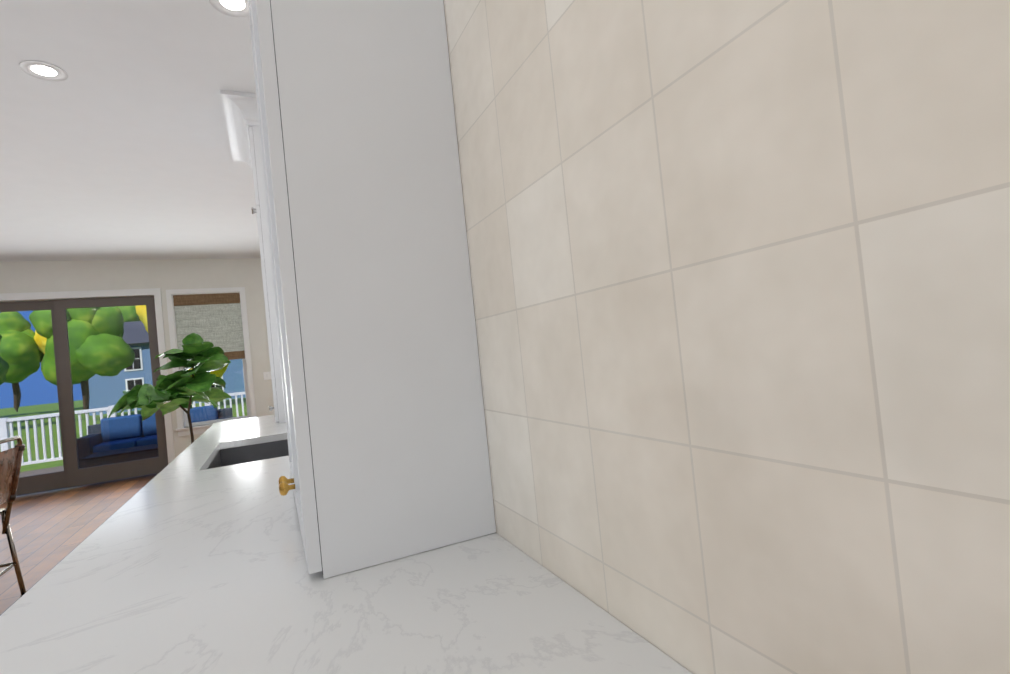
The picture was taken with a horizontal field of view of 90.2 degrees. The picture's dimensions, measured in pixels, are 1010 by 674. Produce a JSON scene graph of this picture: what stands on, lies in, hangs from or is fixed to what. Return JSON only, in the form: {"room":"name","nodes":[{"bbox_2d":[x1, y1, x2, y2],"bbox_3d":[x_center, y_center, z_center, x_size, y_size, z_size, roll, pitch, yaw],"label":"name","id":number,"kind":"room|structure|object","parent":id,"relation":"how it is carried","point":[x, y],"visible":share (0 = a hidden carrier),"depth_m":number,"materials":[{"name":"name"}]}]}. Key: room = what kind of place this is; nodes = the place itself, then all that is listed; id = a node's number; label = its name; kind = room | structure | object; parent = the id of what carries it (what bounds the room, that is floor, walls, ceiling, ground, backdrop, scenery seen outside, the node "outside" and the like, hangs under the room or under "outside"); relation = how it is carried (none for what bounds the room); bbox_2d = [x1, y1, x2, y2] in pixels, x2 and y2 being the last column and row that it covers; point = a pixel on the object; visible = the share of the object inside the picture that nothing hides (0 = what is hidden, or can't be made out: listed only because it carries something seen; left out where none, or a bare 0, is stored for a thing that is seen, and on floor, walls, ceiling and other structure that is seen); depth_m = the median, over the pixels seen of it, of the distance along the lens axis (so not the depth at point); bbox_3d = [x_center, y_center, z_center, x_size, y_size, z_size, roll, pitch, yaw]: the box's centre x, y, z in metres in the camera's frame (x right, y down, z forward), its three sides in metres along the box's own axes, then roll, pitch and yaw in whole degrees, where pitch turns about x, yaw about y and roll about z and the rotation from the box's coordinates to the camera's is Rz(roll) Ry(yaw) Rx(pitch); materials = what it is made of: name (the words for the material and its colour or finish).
{"room":"kitchen","nodes":[
{"label":"kitchen","id":0,"kind":"room"},
{"bbox_2d":[0,473,157,615],"bbox_3d":[-1.367,1.523,2.483,13.300,0.120,11.400,-5,-1,-25],"label":"floor","id":1,"kind":"structure","parent":0,"point":[51,530],"depth_m":4.93,"materials":[{"name":"brown wood"}]},
{"bbox_2d":[0,436,25,596],"bbox_3d":[-3.193,1.139,2.806,0.634,1.024,0.682,-5,-1,-25],"label":"stool","id":2,"kind":"object","parent":1,"relation":"on","point":[10,462],"visible":0.98,"depth_m":3.16,"materials":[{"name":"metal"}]},
{"bbox_2d":[108,333,231,443],"bbox_3d":[-3.733,0.881,5.652,1.290,1.772,1.371,-5,-1,-25],"label":"potted plant","id":3,"kind":"object","parent":1,"relation":"on","point":[184,388],"visible":0.92,"depth_m":5.50,"materials":[{"name":"plant"}]},
{"bbox_2d":[208,435,288,466],"bbox_3d":[-1.022,0.975,2.315,0.729,0.894,1.020,-5,-1,-25],"label":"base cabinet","id":4,"kind":"object","parent":1,"relation":"on","point":[267,448],"depth_m":2.62,"materials":[{"name":"white paint"}]},
{"bbox_2d":[0,415,419,673],"bbox_3d":[-1.081,0.507,2.046,0.520,0.035,3.980,-5,-1,-25],"label":"countertop","id":5,"kind":"structure","parent":4,"relation":"on","point":[204,570],"depth_m":0.78,"materials":[{"name":"white stone"}]},
{"bbox_2d":[220,90,285,422],"bbox_3d":[-1.635,-0.460,3.629,0.487,2.068,1.086,-5,-1,-25],"label":"tall cabinet","id":6,"kind":"object","parent":5,"relation":"on","point":[240,109],"visible":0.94,"depth_m":3.23,"materials":[{"name":"white paint"}]},
{"bbox_2d":[368,532,692,673],"bbox_3d":[-0.741,0.476,2.206,0.234,0.035,3.980,-5,-1,-25],"label":"countertop","id":7,"kind":"structure","parent":4,"relation":"on","point":[479,605],"depth_m":0.62,"materials":[{"name":"white stone"}]},
{"bbox_2d":[248,0,495,578],"bbox_3d":[-0.491,-0.630,1.200,0.457,2.068,1.066,-5,-1,-25],"label":"tall cabinet","id":8,"kind":"object","parent":7,"relation":"on","point":[383,395],"visible":1,"depth_m":0.85,"materials":[{"name":"white paint"}]},
{"bbox_2d":[0,0,260,261],"bbox_3d":[-4.333,-1.356,1.306,7.420,0.150,11.400,-5,-1,-25],"label":"ceiling","id":9,"kind":"structure","parent":0,"point":[115,145],"depth_m":3.47,"materials":[{"name":"paint"}]},
{"bbox_2d":[19,60,67,80],"bbox_3d":[-2.484,-1.433,2.711,0.196,0.004,0.196,-5,-1,-25],"label":"recessed light","id":10,"kind":"object","parent":9,"relation":"in","point":[43,71],"visible":1,"depth_m":2.71,"materials":[{"name":"white paint"}]},
{"bbox_2d":[209,0,248,16],"bbox_3d":[-1.274,-1.563,2.354,0.196,0.004,0.196,-5,-1,-25],"label":"recessed light","id":11,"kind":"object","parent":9,"relation":"in","point":[236,8],"visible":0.9,"depth_m":2.38,"materials":[{"name":"white paint"}]},
{"bbox_2d":[0,258,274,457],"bbox_3d":[-6.425,0.552,6.356,7.220,3.000,0.260,-5,-1,-25],"label":"wall","id":12,"kind":"structure","parent":0,"point":[163,275],"depth_m":7.10,"materials":[{"name":"beige paint"}]},
{"bbox_2d":[0,296,167,495],"bbox_3d":[-5.807,0.740,6.653,2.147,2.475,0.109,-5,-1,-25],"label":"patio door","id":13,"kind":"structure","parent":12,"relation":"in","point":[72,474],"depth_m":6.65,"materials":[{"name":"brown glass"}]},
{"bbox_2d":[0,288,174,463],"bbox_3d":[-5.768,0.696,6.562,2.317,2.590,0.020,-5,-1,-25],"label":"door frame","id":14,"kind":"structure","parent":12,"relation":"attached to","point":[156,292],"depth_m":6.98,"materials":[{"name":"white paint"}]},
{"bbox_2d":[166,287,255,436],"bbox_3d":[-4.264,0.329,7.347,1.035,2.075,0.190,-5,-1,-25],"label":"window","id":15,"kind":"structure","parent":12,"relation":"in","point":[182,421],"depth_m":7.38,"materials":[{"name":"white paint"}]},
{"bbox_2d":[173,293,244,359],"bbox_3d":[-4.291,-0.146,7.348,0.891,1.005,0.036,-5,-1,-25],"label":"window blind","id":16,"kind":"object","parent":15,"relation":"attached to","point":[215,320],"visible":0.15,"depth_m":7.37,"materials":[{"name":"beige fabric"}]},
{"bbox_2d":[443,0,1009,673],"bbox_3d":[0.065,-0.221,1.049,0.350,3.000,6.980,-5,-1,-25],"label":"tiled wall","id":17,"kind":"structure","parent":0,"point":[741,282],"depth_m":0.40,"materials":[{"name":"beige tile"}]},
{"label":"outside","id":18,"kind":"structure","parent":0,"visible":0},
{"bbox_2d":[0,398,246,471],"bbox_3d":[-17.560,5.193,68.614,190.000,0.020,122.400,-5,-1,-25],"label":"ground","id":19,"kind":"structure","parent":18,"point":[9,413],"depth_m":29.88,"materials":[{"name":"green plant"}]},
{"bbox_2d":[34,330,72,386],"bbox_3d":[-44.920,2.071,51.212,4.251,10.774,4.800,-5,-1,-25],"label":"tree","id":20,"kind":"object","parent":19,"relation":"on","point":[41,340],"depth_m":49.19,"materials":[{"name":"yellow plant"}]},
{"bbox_2d":[0,392,244,495],"bbox_3d":[-6.842,1.982,8.201,6.600,1.520,3.590,-5,-1,-25],"label":"deck","id":21,"kind":"object","parent":19,"relation":"on","point":[9,423],"depth_m":9.31,"materials":[{"name":"white wood"}]},
{"bbox_2d":[77,405,232,468],"bbox_3d":[-5.881,1.725,8.466,2.200,0.849,1.950,-5,-1,-25],"label":"outdoor sofa","id":22,"kind":"object","parent":21,"relation":"on","point":[142,452],"depth_m":8.65,"materials":[{"name":"fabric"}]},
{"bbox_2d":[116,306,140,321],"bbox_3d":[-39.291,1.578,53.297,3.940,10.762,4.162,-5,-1,-25],"label":"tree","id":23,"kind":"object","parent":19,"relation":"on","point":[125,311],"depth_m":51.73,"materials":[{"name":"green plant"}]},
{"bbox_2d":[89,321,245,415],"bbox_3d":[-25.897,1.856,44.209,15.600,7.200,10.800,-5,-1,-25],"label":"house","id":24,"kind":"structure","parent":19,"relation":"on","point":[139,374],"depth_m":37.85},
{"bbox_2d":[135,305,228,403],"bbox_3d":[-19.836,0.257,31.422,5.020,8.414,4.542,-5,-1,-25],"label":"tree","id":25,"kind":"object","parent":19,"relation":"on","point":[144,315],"depth_m":30.42,"materials":[{"name":"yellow plant"}]},
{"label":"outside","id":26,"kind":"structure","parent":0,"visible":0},
{"bbox_2d":[0,335,8,384],"bbox_3d":[-37.493,2.090,34.841,4.467,8.093,4.974,-5,-1,-25],"label":"tree","id":27,"kind":"object","parent":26,"point":[4,364],"depth_m":35.73,"materials":[{"name":"green plant"}]},
{"bbox_2d":[0,312,43,412],"bbox_3d":[-47.494,2.302,48.637,4.218,10.196,5.174,-5,-1,-25],"label":"tree","id":28,"kind":"object","parent":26,"point":[16,351],"depth_m":48.09,"materials":[{"name":"green plant"}]},
{"bbox_2d":[29,306,134,413],"bbox_3d":[-25.030,1.070,30.256,4.696,7.420,4.313,-5,-1,-25],"label":"tree","id":29,"kind":"object","parent":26,"point":[113,313],"depth_m":29.21,"materials":[{"name":"green plant"}]}
]}

